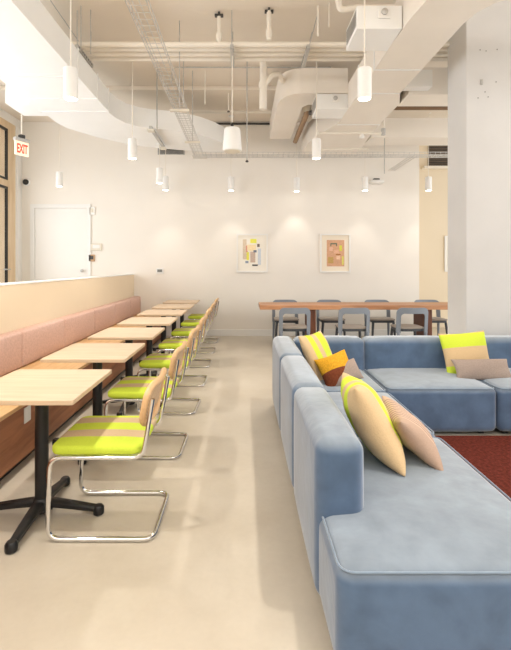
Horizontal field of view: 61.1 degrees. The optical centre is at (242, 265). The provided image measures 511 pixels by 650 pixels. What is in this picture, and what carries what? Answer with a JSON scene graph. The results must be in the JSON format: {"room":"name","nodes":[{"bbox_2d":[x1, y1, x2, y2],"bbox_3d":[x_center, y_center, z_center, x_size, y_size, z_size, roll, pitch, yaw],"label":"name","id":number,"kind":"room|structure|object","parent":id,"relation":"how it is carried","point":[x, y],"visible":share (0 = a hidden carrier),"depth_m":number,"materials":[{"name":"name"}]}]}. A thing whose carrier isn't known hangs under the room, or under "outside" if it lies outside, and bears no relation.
{"room":"office break room","nodes":[
{"label":"office break room","id":0,"kind":"room"},
{"bbox_2d":[0,108,21,281],"bbox_3d":[-4.570,-0.775,4.875,0.200,4.390,7.750,0,0,0],"label":"wall","id":1,"kind":"structure","parent":0,"point":[15,126],"depth_m":8.58,"materials":[{"name":"white paint"}]},
{"bbox_2d":[0,117,14,282],"bbox_3d":[-4.514,-0.660,4.750,0.232,4.160,7.500,0,0,0],"label":"window","id":2,"kind":"structure","parent":1,"relation":"in","point":[7,130],"depth_m":8.24,"materials":[{"name":"brown wood"}]},
{"bbox_2d":[16,128,19,281],"bbox_3d":[-4.455,-0.650,8.575,0.030,4.140,0.090,0,0,0],"label":"trim","id":3,"kind":"structure","parent":1,"relation":"attached to","point":[17,129],"depth_m":8.53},
{"bbox_2d":[56,124,62,186],"bbox_3d":[-3.370,-2.174,7.940,0.120,1.453,0.120,0,0,0],"label":"pendant light","id":4,"kind":"object","parent":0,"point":[59,175],"visible":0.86,"depth_m":7.91,"materials":[{"name":"beige"}]},
{"bbox_2d":[0,275,133,333],"bbox_3d":[-2.280,0.802,4.475,0.160,1.235,8.550,0,0,0],"label":"wall partition","id":5,"kind":"structure","parent":0,"point":[21,305],"depth_m":5.05,"materials":[{"name":"beige paint"}]},
{"bbox_2d":[0,274,133,285],"bbox_3d":[-2.280,0.177,4.470,0.170,0.015,8.560,0,0,0],"label":"trim","id":6,"kind":"structure","parent":5,"relation":"on","point":[64,279],"depth_m":5.14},
{"bbox_2d":[162,150,168,190],"bbox_3d":[-1.490,-2.174,8.330,0.120,1.453,0.120,0,0,0],"label":"pendant light","id":7,"kind":"object","parent":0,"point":[165,186],"visible":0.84,"depth_m":8.29,"materials":[{"name":"beige"}]},
{"bbox_2d":[22,122,418,328],"bbox_3d":[-0.555,-0.775,8.875,8.230,4.390,0.250,0,0,0],"label":"wall","id":8,"kind":"structure","parent":0,"point":[189,230],"depth_m":8.75,"materials":[{"name":"white paint"}]},
{"bbox_2d":[30,204,90,280],"bbox_3d":[-3.680,0.090,8.703,1.220,2.660,0.095,0,0,0],"label":"door","id":9,"kind":"structure","parent":8,"relation":"in","point":[60,234],"depth_m":8.74,"materials":[{"name":"white paint"}]},
{"bbox_2d":[91,243,101,249],"bbox_3d":[-2.958,-0.376,8.733,0.220,0.140,0.033,0,0,0],"label":"control panel","id":10,"kind":"object","parent":8,"relation":"attached to","point":[94,246],"visible":1,"depth_m":8.72,"materials":[{"name":"beige plastic"}]},
{"bbox_2d":[158,148,184,154],"bbox_3d":[-1.450,-2.340,8.735,0.540,0.200,0.030,0,0,0],"label":"air vent","id":11,"kind":"object","parent":8,"relation":"in","point":[168,151],"visible":0.56,"depth_m":8.73,"materials":[{"name":"metal"}]},
{"bbox_2d":[0,86,432,121],"bbox_3d":[-0.455,-2.935,7.950,8.030,0.070,1.600,0,0,0],"label":"ceiling","id":12,"kind":"structure","parent":8,"relation":"attached to","point":[143,96],"depth_m":7.70,"materials":[{"name":"paint"}]},
{"bbox_2d":[228,115,233,190],"bbox_3d":[-0.232,-2.174,8.380,0.120,1.453,0.120,0,0,0],"label":"pendant light","id":13,"kind":"object","parent":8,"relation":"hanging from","point":[230,178],"visible":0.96,"depth_m":8.33,"materials":[{"name":"beige"}]},
{"bbox_2d":[217,123,269,124],"bbox_3d":[-0.100,-2.860,8.730,1.300,0.040,0.040,0,0,0],"label":"conduit","id":14,"kind":"object","parent":8,"relation":"attached to","point":[217,123],"visible":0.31,"depth_m":8.71,"materials":[{"name":"metal"}]},
{"bbox_2d":[237,234,267,272],"bbox_3d":[0.185,-0.250,8.730,0.630,0.780,0.040,0,0,0],"label":"framed picture","id":15,"kind":"object","parent":8,"relation":"attached to","point":[252,249],"visible":1,"depth_m":8.73,"materials":[{"name":"paper"}]},
{"bbox_2d":[243,239,246,258],"bbox_3d":[0.034,-0.328,8.732,0.076,0.406,0.001,0,0,0],"label":"print","id":16,"kind":"object","parent":15,"relation":"attached to","point":[244,240],"depth_m":8.73},
{"bbox_2d":[247,245,255,250],"bbox_3d":[0.172,-0.359,8.731,0.176,0.125,0.001,0,0,0],"label":"print","id":17,"kind":"object","parent":15,"relation":"on","point":[249,247],"depth_m":8.73},
{"bbox_2d":[250,252,254,261],"bbox_3d":[0.198,-0.172,8.731,0.101,0.218,0.003,0,0,0],"label":"print","id":18,"kind":"object","parent":15,"relation":"attached to","point":[252,254],"depth_m":8.73},
{"bbox_2d":[258,249,260,264],"bbox_3d":[0.330,-0.180,8.730,0.063,0.328,0.003,0,0,0],"label":"print","id":19,"kind":"object","parent":15,"relation":"attached to","point":[259,250],"depth_m":8.73},
{"bbox_2d":[166,329,412,335],"bbox_3d":[0.750,1.355,8.741,5.620,0.130,0.018,0,0,0],"label":"baseboard","id":20,"kind":"structure","parent":8,"relation":"attached to","point":[211,332],"depth_m":8.73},
{"bbox_2d":[320,234,350,272],"bbox_3d":[1.860,-0.250,8.730,0.610,0.780,0.040,0,0,0],"label":"framed picture","id":21,"kind":"object","parent":8,"relation":"attached to","point":[335,249],"visible":1,"depth_m":8.73,"materials":[{"name":"beige paper"}]},
{"bbox_2d":[327,240,343,265],"bbox_3d":[1.866,-0.250,8.732,0.354,0.530,0.001,0,0,0],"label":"print","id":22,"kind":"object","parent":21,"relation":"attached to","point":[335,248],"depth_m":8.73},
{"bbox_2d":[369,178,383,183],"bbox_3d":[2.662,-1.690,8.650,0.260,0.100,0.200,0,0,0],"label":"light fixture","id":23,"kind":"object","parent":8,"relation":"attached to","point":[375,180],"depth_m":8.56,"materials":[{"name":"metal"}]},
{"bbox_2d":[0,0,447,117],"bbox_3d":[0.965,-3.070,3.900,11.270,0.200,12.600,0,0,0],"label":"ceiling","id":24,"kind":"structure","parent":0,"point":[111,20],"depth_m":5.40,"materials":[{"name":"paint"}]},
{"bbox_2d":[13,114,29,156],"bbox_3d":[-3.220,-2.285,6.300,0.070,1.370,0.230,0,0,30],"label":"exit sign","id":25,"kind":"object","parent":24,"relation":"hanging from","point":[21,145],"visible":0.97,"depth_m":6.29,"materials":[{"name":"beige"}]},
{"bbox_2d":[63,0,77,100],"bbox_3d":[-1.500,-2.208,3.770,0.120,1.523,0.120,0,0,0],"label":"pendant light","id":26,"kind":"object","parent":24,"relation":"hanging from","point":[70,73],"visible":1,"depth_m":3.73,"materials":[{"name":"beige"}]},
{"bbox_2d":[80,6,81,49],"bbox_3d":[-1.852,-2.715,4.950,0.012,0.510,0.010,0,0,0],"label":"rod","id":27,"kind":"object","parent":24,"relation":"hanging from","point":[80,6],"visible":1,"depth_m":4.95,"materials":[{"name":"metal"}]},
{"bbox_2d":[75,10,92,67],"bbox_3d":[-1.930,-2.740,5.270,0.042,0.460,0.500,0,0,0],"label":"hanger","id":28,"kind":"object","parent":24,"relation":"hanging from","point":[82,53],"visible":0.64,"depth_m":5.18,"materials":[{"name":"metal"}]},
{"bbox_2d":[72,42,449,46],"bbox_3d":[0.950,-2.600,5.090,9.100,0.060,0.060,0,0,0],"label":"ceiling pipe","id":29,"kind":"object","parent":28,"relation":"on","point":[84,44],"visible":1,"depth_m":5.06,"materials":[{"name":"metal"}]},
{"bbox_2d":[82,47,447,51],"bbox_3d":[0.950,-2.600,5.200,9.100,0.054,0.054,0,0,0],"label":"ceiling pipe","id":30,"kind":"object","parent":28,"relation":"on","point":[85,49],"visible":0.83,"depth_m":5.18,"materials":[{"name":"metal"}]},
{"bbox_2d":[84,52,447,55],"bbox_3d":[0.950,-2.600,5.320,9.100,0.054,0.054,0,0,0],"label":"ceiling pipe","id":31,"kind":"object","parent":28,"relation":"on","point":[86,53],"visible":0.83,"depth_m":5.30,"materials":[{"name":"metal"}]},
{"bbox_2d":[88,57,447,60],"bbox_3d":[0.950,-2.600,5.450,9.100,0.054,0.054,0,0,0],"label":"ceiling pipe","id":32,"kind":"object","parent":28,"relation":"on","point":[90,58],"visible":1,"depth_m":5.43,"materials":[{"name":"metal"}]},
{"bbox_2d":[0,0,224,152],"bbox_3d":[-2.256,-2.294,4.405,2.446,0.332,8.254,0,0,12],"label":"soffit","id":33,"kind":"object","parent":24,"relation":"attached to","point":[34,49],"visible":0.92,"depth_m":5.54,"materials":[{"name":"white paint"}]},
{"bbox_2d":[156,143,162,183],"bbox_3d":[-1.470,-1.794,7.620,0.120,0.693,0.120,0,0,0],"label":"pendant light","id":34,"kind":"object","parent":33,"relation":"hanging from","point":[159,171],"visible":0.96,"depth_m":7.58,"materials":[{"name":"beige"}]},
{"bbox_2d":[128,56,136,159],"bbox_3d":[-1.500,-2.208,5.870,0.120,1.523,0.120,0,0,0],"label":"pendant light","id":35,"kind":"object","parent":24,"relation":"hanging from","point":[132,142],"visible":0.9,"depth_m":5.83,"materials":[{"name":"beige"}]},
{"bbox_2d":[156,70,157,129],"bbox_3d":[-1.307,-2.520,6.580,0.020,0.900,0.017,0,0,0],"label":"rod","id":36,"kind":"object","parent":24,"relation":"hanging from","point":[157,70],"visible":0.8,"depth_m":6.58,"materials":[{"name":"metal"}]},
{"bbox_2d":[147,126,166,149],"bbox_3d":[-1.400,-2.078,7.100,0.100,0.075,1.100,0,0,0],"label":"support strut","id":37,"kind":"object","parent":36,"relation":"hanging from","point":[151,129],"visible":1,"depth_m":7.00,"materials":[{"name":"metal"}]},
{"bbox_2d":[179,20,179,107],"bbox_3d":[-0.770,-2.432,5.250,0.012,1.076,0.010,0,0,0],"label":"rod","id":38,"kind":"object","parent":24,"relation":"hanging from","point":[179,20],"visible":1,"depth_m":5.25,"materials":[{"name":"metal"}]},
{"bbox_2d":[192,71,192,139],"bbox_3d":[-0.770,-2.432,6.600,0.012,1.076,0.010,0,0,0],"label":"rod","id":39,"kind":"object","parent":24,"relation":"hanging from","point":[192,71],"visible":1,"depth_m":6.59,"materials":[{"name":"metal"}]},
{"bbox_2d":[204,71,205,103],"bbox_3d":[-0.579,-2.715,6.600,0.016,0.510,0.014,0,0,0],"label":"rod","id":40,"kind":"object","parent":24,"relation":"hanging from","point":[204,71],"visible":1,"depth_m":6.60,"materials":[{"name":"paint"}]},
{"bbox_2d":[215,11,222,42],"bbox_3d":[-0.281,-2.785,5.071,0.100,0.370,0.072,0,0,0],"label":"ceiling spotlight","id":41,"kind":"object","parent":24,"relation":"hanging from","point":[218,16],"visible":1,"depth_m":5.05,"materials":[{"name":"paint"}]},
{"bbox_2d":[191,111,270,113],"bbox_3d":[-0.165,-2.800,7.900,1.570,0.056,0.053,0,0,0],"label":"ceiling pipe","id":42,"kind":"object","parent":24,"relation":"hanging from","point":[194,112],"visible":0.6,"depth_m":7.88,"materials":[{"name":"metal"}]},
{"bbox_2d":[230,10,233,67],"bbox_3d":[-0.130,-2.740,5.270,0.042,0.460,0.500,0,0,0],"label":"hanger","id":43,"kind":"object","parent":24,"relation":"hanging from","point":[231,44],"visible":0.86,"depth_m":5.06,"materials":[{"name":"metal"}]},
{"bbox_2d":[223,56,241,153],"bbox_3d":[-0.130,-1.943,5.200,0.228,1.154,0.228,0,0,0],"label":"pendant light","id":44,"kind":"object","parent":43,"relation":"hanging from","point":[232,135],"visible":1,"depth_m":5.12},
{"bbox_2d":[245,56,248,161],"bbox_3d":[0.056,-2.214,6.100,0.044,1.512,0.044,0,0,-22],"label":"rod","id":45,"kind":"object","parent":24,"relation":"hanging from","point":[246,56],"visible":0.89,"depth_m":6.10,"materials":[{"name":"metal"}]},
{"bbox_2d":[171,67,330,82],"bbox_3d":[0.119,-2.821,6.400,2.361,0.241,0.022,0,0,0],"label":"conduit","id":46,"kind":"object","parent":24,"relation":"attached to","point":[174,67],"visible":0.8,"depth_m":6.39,"materials":[{"name":"metal"}]},
{"bbox_2d":[265,7,272,40],"bbox_3d":[0.300,-2.785,4.992,0.100,0.370,0.072,0,0,0],"label":"ceiling light","id":47,"kind":"object","parent":24,"relation":"hanging from","point":[268,12],"visible":1,"depth_m":4.97,"materials":[{"name":"paint"}]},
{"bbox_2d":[259,56,284,110],"bbox_3d":[0.438,-2.538,5.918,0.499,0.878,0.191,0,0,-41],"label":"drain pipe","id":48,"kind":"object","parent":24,"relation":"attached to","point":[264,80],"visible":0.88,"depth_m":5.79,"materials":[{"name":"metal"}]},
{"bbox_2d":[124,0,447,158],"bbox_3d":[2.257,-1.915,4.970,6.285,0.090,5.340,0,0,0],"label":"cable tray","id":49,"kind":"object","parent":24,"relation":"hanging from","point":[195,156],"visible":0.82,"depth_m":5.59,"materials":[{"name":"metal"}]},
{"bbox_2d":[294,118,299,191],"bbox_3d":[1.050,-2.174,8.470,0.120,1.453,0.120,0,0,0],"label":"pendant light","id":50,"kind":"object","parent":24,"relation":"hanging from","point":[296,179],"visible":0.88,"depth_m":8.43,"materials":[{"name":"beige"}]},
{"bbox_2d":[293,105,311,143],"bbox_3d":[1.028,-2.650,7.448,0.215,0.640,1.703,0,0,0],"label":"pipe","id":51,"kind":"object","parent":24,"relation":"attached to","point":[307,110],"visible":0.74,"depth_m":7.02,"materials":[{"name":"beige plastic"}]},
{"bbox_2d":[301,16,316,67],"bbox_3d":[0.812,-2.740,5.270,0.147,0.463,0.500,0,0,0],"label":"hanger","id":52,"kind":"object","parent":24,"relation":"hanging from","point":[307,49],"visible":0.96,"depth_m":5.14,"materials":[{"name":"metal"}]},
{"bbox_2d":[312,56,320,159],"bbox_3d":[0.996,-2.208,5.870,0.120,1.523,0.120,0,0,0],"label":"pendant light","id":53,"kind":"object","parent":24,"relation":"hanging from","point":[316,142],"visible":0.93,"depth_m":5.83,"materials":[{"name":"beige"}]},
{"bbox_2d":[317,5,318,36],"bbox_3d":[0.857,-2.795,4.950,0.024,0.350,0.021,0,0,0],"label":"rod","id":54,"kind":"object","parent":24,"relation":"hanging from","point":[317,5],"visible":1,"depth_m":4.94,"materials":[{"name":"paint"}]},
{"bbox_2d":[328,3,329,26],"bbox_3d":[0.973,-2.835,4.900,0.012,0.270,0.010,0,0,0],"label":"rod","id":55,"kind":"object","parent":24,"relation":"hanging from","point":[328,3],"visible":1,"depth_m":4.90,"materials":[{"name":"paint"}]},
{"bbox_2d":[357,0,371,100],"bbox_3d":[1.058,-2.208,3.770,0.120,1.523,0.120,0,0,0],"label":"pendant light","id":56,"kind":"object","parent":24,"relation":"hanging from","point":[364,73],"visible":1,"depth_m":3.72,"materials":[{"name":"beige"}]},
{"bbox_2d":[335,0,393,12],"bbox_3d":[1.584,-2.836,4.620,1.232,0.276,0.061,0,0,0],"label":"pipe","id":57,"kind":"object","parent":24,"relation":"attached to","point":[351,8],"visible":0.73,"depth_m":4.60,"materials":[{"name":"metal"}]},
{"bbox_2d":[362,176,367,190],"bbox_3d":[2.360,-2.174,8.380,0.120,1.453,0.120,0,0,0],"label":"pendant light","id":58,"kind":"object","parent":24,"relation":"hanging from","point":[365,178],"visible":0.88,"depth_m":8.33,"materials":[{"name":"beige"}]},
{"bbox_2d":[301,0,502,153],"bbox_3d":[2.751,-2.321,5.525,3.498,0.358,5.850,0,0,0],"label":"air duct","id":59,"kind":"object","parent":24,"relation":"hanging from","point":[401,38],"visible":0.93,"depth_m":4.41,"materials":[{"name":"metal"}]},
{"bbox_2d":[270,68,347,138],"bbox_3d":[0.973,-2.545,7.030,0.945,0.350,2.140,0,0,0],"label":"air duct","id":60,"kind":"object","parent":59,"relation":"attached to","point":[298,90],"visible":0.88,"depth_m":6.03,"materials":[{"name":"metal"}]},
{"bbox_2d":[312,97,315,114],"bbox_3d":[1.006,-2.265,6.145,0.008,0.150,0.330,0,0,0],"label":"grille","id":61,"kind":"object","parent":59,"relation":"attached to","point":[314,102],"depth_m":6.12,"materials":[{"name":"metal"}]},
{"bbox_2d":[321,148,367,149],"bbox_3d":[1.725,-2.050,7.620,0.950,0.030,0.030,0,0,0],"label":"pipe","id":62,"kind":"object","parent":59,"relation":"attached to","point":[321,148],"visible":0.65,"depth_m":7.61,"materials":[{"name":"metal"}]},
{"bbox_2d":[346,11,355,44],"bbox_3d":[1.031,-2.265,4.135,0.008,0.150,0.350,0,0,0],"label":"grille","id":63,"kind":"object","parent":59,"relation":"attached to","point":[351,29],"depth_m":4.12,"materials":[{"name":"metal"}]},
{"bbox_2d":[318,119,385,138],"bbox_3d":[1.688,-2.185,6.700,1.036,0.430,0.080,0,0,0],"label":"pipe","id":64,"kind":"object","parent":59,"relation":"attached to","point":[383,129],"visible":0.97,"depth_m":6.68,"materials":[{"name":"metal"}]},
{"bbox_2d":[363,118,447,145],"bbox_3d":[3.775,-2.315,7.515,3.250,0.330,0.490,0,0,0],"label":"air duct","id":65,"kind":"object","parent":59,"relation":"attached to","point":[399,131],"visible":0.36,"depth_m":7.27,"materials":[{"name":"metal"}]},
{"bbox_2d":[394,106,447,109],"bbox_3d":[3.643,-2.420,6.600,3.115,0.100,0.095,0,0,0],"label":"pipe","id":66,"kind":"object","parent":59,"relation":"attached to","point":[397,107],"visible":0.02,"depth_m":6.57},
{"bbox_2d":[398,68,447,105],"bbox_3d":[3.700,-2.320,5.575,3.400,0.340,0.550,0,0,0],"label":"air duct","id":67,"kind":"object","parent":59,"relation":"attached to","point":[429,87],"visible":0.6,"depth_m":5.44,"materials":[{"name":"metal"}]},
{"bbox_2d":[425,113,431,190],"bbox_3d":[3.590,-2.208,8.380,0.120,1.523,0.120,0,0,0],"label":"pendant light","id":68,"kind":"object","parent":24,"relation":"hanging from","point":[428,180],"visible":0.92,"depth_m":8.33,"materials":[{"name":"beige"}]},
{"bbox_2d":[0,327,510,649],"bbox_3d":[0.965,1.470,3.900,11.270,0.100,12.600,0,0,0],"label":"floor","id":69,"kind":"structure","parent":0,"point":[226,566],"depth_m":2.22,"materials":[{"name":"concrete"}]},
{"bbox_2d":[0,369,111,553],"bbox_3d":[-1.150,1.045,2.475,0.712,0.750,0.710,0,0,0],"label":"cafe table","id":70,"kind":"object","parent":69,"relation":"on","point":[41,388],"visible":0.91,"depth_m":2.44,"materials":[{"name":"brown wood"}]},
{"bbox_2d":[0,296,160,480],"bbox_3d":[-1.871,1.018,4.897,0.672,0.805,7.695,0,0,0],"label":"bench","id":71,"kind":"object","parent":69,"relation":"on","point":[23,348],"visible":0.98,"depth_m":4.20,"materials":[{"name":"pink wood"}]},
{"bbox_2d":[0,332,21,376],"bbox_3d":[-2.130,0.785,3.560,0.154,0.340,0.992,0,0,0],"label":"cushion","id":72,"kind":"object","parent":71,"relation":"on","point":[10,342],"depth_m":3.84,"materials":[{"name":"pink fabric"}]},
{"bbox_2d":[24,405,30,423],"bbox_3d":[-1.546,1.065,3.105,0.008,0.110,0.090,0,0,0],"label":"power outlet","id":73,"kind":"object","parent":71,"relation":"attached to","point":[27,408],"depth_m":3.10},
{"bbox_2d":[11,319,64,366],"bbox_3d":[-2.130,0.785,4.545,0.154,0.340,0.962,0,0,0],"label":"cushion","id":74,"kind":"object","parent":71,"relation":"on","point":[40,340],"depth_m":4.43,"materials":[{"name":"pink fabric"}]},
{"bbox_2d":[56,310,93,346],"bbox_3d":[-2.130,0.785,5.535,0.154,0.340,1.002,0,0,0],"label":"cushion","id":75,"kind":"object","parent":71,"relation":"on","point":[78,326],"depth_m":5.41,"materials":[{"name":"pink fabric"}]},
{"bbox_2d":[88,304,115,333],"bbox_3d":[-2.130,0.785,6.540,0.154,0.340,0.992,0,0,0],"label":"cushion","id":76,"kind":"object","parent":71,"relation":"on","point":[104,315],"depth_m":6.43,"materials":[{"name":"pink fabric"}]},
{"bbox_2d":[109,299,129,323],"bbox_3d":[-2.130,0.785,7.495,0.154,0.340,0.902,0,0,0],"label":"cushion","id":77,"kind":"object","parent":71,"relation":"on","point":[122,307],"depth_m":7.38,"materials":[{"name":"pink fabric"}]},
{"bbox_2d":[127,296,140,316],"bbox_3d":[-2.130,0.785,8.348,0.154,0.340,0.787,0,0,0],"label":"cushion","id":78,"kind":"object","parent":71,"relation":"on","point":[135,302],"depth_m":8.27,"materials":[{"name":"pink fabric"}]},
{"bbox_2d":[40,343,144,464],"bbox_3d":[-1.150,1.045,3.422,0.712,0.750,0.710,0,0,0],"label":"cafe table","id":79,"kind":"object","parent":69,"relation":"on","point":[97,354],"visible":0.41,"depth_m":3.38,"materials":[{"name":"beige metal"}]},
{"bbox_2d":[45,367,169,541],"bbox_3d":[-0.731,1.016,2.455,0.571,0.806,0.480,0,0,0],"label":"chair","id":80,"kind":"object","parent":69,"relation":"on","point":[90,437],"visible":1,"depth_m":2.28,"materials":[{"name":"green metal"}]},
{"bbox_2d":[88,327,164,415],"bbox_3d":[-1.150,1.045,4.369,0.712,0.750,0.710,0,0,0],"label":"cafe table","id":81,"kind":"object","parent":69,"relation":"on","point":[128,334],"visible":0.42,"depth_m":4.33,"materials":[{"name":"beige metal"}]},
{"bbox_2d":[104,341,188,459],"bbox_3d":[-0.735,1.016,3.401,0.571,0.806,0.480,0,0,2],"label":"chair","id":82,"kind":"object","parent":69,"relation":"on","point":[131,386],"visible":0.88,"depth_m":3.24,"materials":[{"name":"green fabric"}]},
{"bbox_2d":[117,317,177,380],"bbox_3d":[-1.150,1.045,5.316,0.712,0.750,0.710,0,0,0],"label":"cafe table","id":83,"kind":"object","parent":69,"relation":"on","point":[132,321],"visible":0.59,"depth_m":5.28,"materials":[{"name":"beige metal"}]},
{"bbox_2d":[137,310,186,362],"bbox_3d":[-1.150,1.045,6.263,0.712,0.750,0.710,0,0,0],"label":"cafe table","id":84,"kind":"object","parent":69,"relation":"on","point":[163,313],"visible":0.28,"depth_m":6.19,"materials":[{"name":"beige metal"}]},
{"bbox_2d":[136,325,200,414],"bbox_3d":[-0.727,1.016,4.348,0.571,0.806,0.480,0,0,2],"label":"chair","id":85,"kind":"object","parent":69,"relation":"on","point":[156,361],"visible":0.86,"depth_m":4.14,"materials":[{"name":"green fabric"}]},
{"bbox_2d":[152,304,193,353],"bbox_3d":[-1.150,1.045,7.210,0.712,0.750,0.710,0,0,0],"label":"cafe table","id":86,"kind":"object","parent":69,"relation":"on","point":[160,306],"visible":0.38,"depth_m":7.17,"materials":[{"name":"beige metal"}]},
{"bbox_2d":[163,300,199,338],"bbox_3d":[-1.150,1.045,8.157,0.712,0.750,0.710,0,0,0],"label":"cafe table","id":87,"kind":"object","parent":69,"relation":"on","point":[167,301],"visible":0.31,"depth_m":8.08,"materials":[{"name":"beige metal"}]},
{"bbox_2d":[156,314,207,386],"bbox_3d":[-0.730,1.016,5.296,0.571,0.806,0.480,0,0,1],"label":"chair","id":88,"kind":"object","parent":69,"relation":"on","point":[170,344],"visible":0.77,"depth_m":5.13,"materials":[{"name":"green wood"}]},
{"bbox_2d":[169,307,211,367],"bbox_3d":[-0.741,1.016,6.243,0.571,0.806,0.480,0,0,0],"label":"chair","id":89,"kind":"object","parent":69,"relation":"on","point":[177,332],"visible":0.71,"depth_m":6.03,"materials":[{"name":"green fabric"}]},
{"bbox_2d":[181,302,215,353],"bbox_3d":[-0.742,1.016,7.190,0.571,0.806,0.480,0,0,0],"label":"chair","id":90,"kind":"object","parent":69,"relation":"on","point":[186,323],"visible":0.71,"depth_m":6.96,"materials":[{"name":"green fabric"}]},
{"bbox_2d":[188,298,218,342],"bbox_3d":[-0.741,1.016,8.136,0.571,0.806,0.480,0,0,2],"label":"chair","id":91,"kind":"object","parent":69,"relation":"on","point":[192,316],"visible":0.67,"depth_m":7.93,"materials":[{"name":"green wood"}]},
{"bbox_2d":[272,300,298,339],"bbox_3d":[0.800,1.038,8.069,0.490,0.766,0.527,0,0,0],"label":"dining chair","id":92,"kind":"object","parent":69,"relation":"on","point":[295,319],"visible":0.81,"depth_m":8.11,"materials":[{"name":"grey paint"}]},
{"bbox_2d":[279,308,310,335],"bbox_3d":[0.810,1.038,6.951,0.490,0.766,0.527,0,0,0],"label":"dining chair","id":93,"kind":"object","parent":69,"relation":"on","point":[282,327],"visible":0.88,"depth_m":6.76,"materials":[{"name":"grey paint"}]},
{"bbox_2d":[316,300,345,335],"bbox_3d":[1.640,1.038,8.069,0.490,0.766,0.527,0,0,0],"label":"dining chair","id":94,"kind":"object","parent":69,"relation":"on","point":[323,320],"visible":0.62,"depth_m":7.96,"materials":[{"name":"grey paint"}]},
{"bbox_2d":[335,308,369,337],"bbox_3d":[1.740,1.038,6.951,0.490,0.766,0.527,0,0,0],"label":"dining chair","id":95,"kind":"object","parent":69,"relation":"on","point":[340,326],"visible":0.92,"depth_m":6.77,"materials":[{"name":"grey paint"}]},
{"bbox_2d":[259,302,447,335],"bbox_3d":[2.130,1.039,7.480,3.700,0.762,0.640,0,0,0],"label":"dining table","id":96,"kind":"object","parent":69,"relation":"on","point":[418,319],"visible":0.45,"depth_m":7.22,"materials":[{"name":"brown wood"}]},
{"bbox_2d":[364,300,395,336],"bbox_3d":[2.550,1.038,8.069,0.490,0.766,0.527,0,0,0],"label":"dining chair","id":97,"kind":"object","parent":69,"relation":"on","point":[387,319],"visible":0.61,"depth_m":7.96,"materials":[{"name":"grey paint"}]},
{"bbox_2d":[272,335,510,649],"bbox_3d":[2.099,1.064,2.945,3.612,0.712,3.025,0,0,0],"label":"sectional sofa","id":98,"kind":"object","parent":69,"relation":"on","point":[421,559],"visible":0.81,"depth_m":1.76,"materials":[{"name":"blue fabric"}]},
{"bbox_2d":[298,331,332,380],"bbox_3d":[0.702,0.832,3.989,0.241,0.404,0.475,0,0,31],"label":"cushion","id":99,"kind":"object","parent":98,"relation":"on","point":[315,346],"visible":0.58,"depth_m":3.87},
{"bbox_2d":[314,349,347,386],"bbox_3d":[0.799,0.892,3.724,0.334,0.313,0.219,0,0,-10],"label":"cushion","id":100,"kind":"object","parent":98,"relation":"on","point":[331,367],"visible":0.73,"depth_m":3.68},
{"bbox_2d":[336,358,363,385],"bbox_3d":[0.866,0.914,3.690,0.287,0.224,0.163,0,0,-15],"label":"cushion","id":101,"kind":"object","parent":98,"relation":"on","point":[351,368],"visible":0.52,"depth_m":3.65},
{"bbox_2d":[341,372,405,476],"bbox_3d":[0.683,0.820,2.330,0.306,0.445,0.533,0,0,12],"label":"cushion","id":102,"kind":"object","parent":98,"relation":"on","point":[364,408],"visible":0.99,"depth_m":2.11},
{"bbox_2d":[382,395,443,470],"bbox_3d":[0.899,0.896,2.340,0.240,0.256,0.445,0,0,8],"label":"cushion","id":103,"kind":"object","parent":98,"relation":"on","point":[412,433],"visible":0.84,"depth_m":2.16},
{"bbox_2d":[438,330,488,373],"bbox_3d":[2.120,0.839,4.127,0.449,0.429,0.222,0,0,-6],"label":"cushion","id":104,"kind":"object","parent":98,"relation":"on","point":[472,345],"visible":0.66,"depth_m":4.08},
{"bbox_2d":[451,359,510,379],"bbox_3d":[2.170,0.943,3.933,0.522,0.182,0.148,0,0,-3],"label":"cushion","id":105,"kind":"object","parent":98,"relation":"on","point":[478,369],"visible":0.89,"depth_m":3.88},
{"bbox_2d":[390,308,427,334],"bbox_3d":[2.650,1.038,6.951,0.490,0.766,0.527,0,0,0],"label":"dining chair","id":106,"kind":"object","parent":69,"relation":"on","point":[398,326],"visible":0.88,"depth_m":6.77,"materials":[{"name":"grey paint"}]},
{"bbox_2d":[414,300,447,335],"bbox_3d":[3.500,1.038,8.069,0.490,0.766,0.527,0,0,0],"label":"dining chair","id":107,"kind":"object","parent":69,"relation":"on","point":[437,319],"visible":0.45,"depth_m":8.11,"materials":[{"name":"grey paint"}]},
{"bbox_2d":[435,436,510,500],"bbox_3d":[2.560,1.409,2.235,2.680,0.021,2.670,0,0,0],"label":"rug","id":108,"kind":"object","parent":69,"relation":"on","point":[491,455],"visible":0.22,"depth_m":3.20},
{"bbox_2d":[419,146,447,321],"bbox_3d":[5.080,-0.775,10.075,3.040,4.390,0.250,0,0,0],"label":"wall","id":109,"kind":"structure","parent":0,"point":[433,205],"depth_m":9.95,"materials":[{"name":"beige paint"}]},
{"bbox_2d":[421,146,447,168],"bbox_3d":[5.050,-2.485,9.870,1.900,0.550,0.160,0,0,0],"label":"louvres","id":110,"kind":"object","parent":109,"relation":"attached to","point":[434,163],"visible":0.17,"depth_m":9.91,"materials":[{"name":"metal"}]},
{"bbox_2d":[429,146,447,165],"bbox_3d":[5.100,-2.520,9.925,1.700,0.480,0.050,0,0,0],"label":"grille","id":111,"kind":"object","parent":110,"relation":"attached to","point":[432,149],"depth_m":9.93,"materials":[{"name":"metal"}]},
{"bbox_2d":[444,236,447,271],"bbox_3d":[4.935,-0.270,9.930,0.630,0.820,0.040,0,0,0],"label":"framed picture","id":112,"kind":"object","parent":109,"relation":"attached to","point":[445,237],"visible":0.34,"depth_m":9.93,"materials":[{"name":"paper"}]},
{"bbox_2d":[448,0,510,334],"bbox_3d":[2.750,-0.775,4.910,0.660,4.390,0.440,0,0,0],"label":"column","id":113,"kind":"structure","parent":0,"point":[479,51],"depth_m":4.70,"materials":[{"name":"paint"}]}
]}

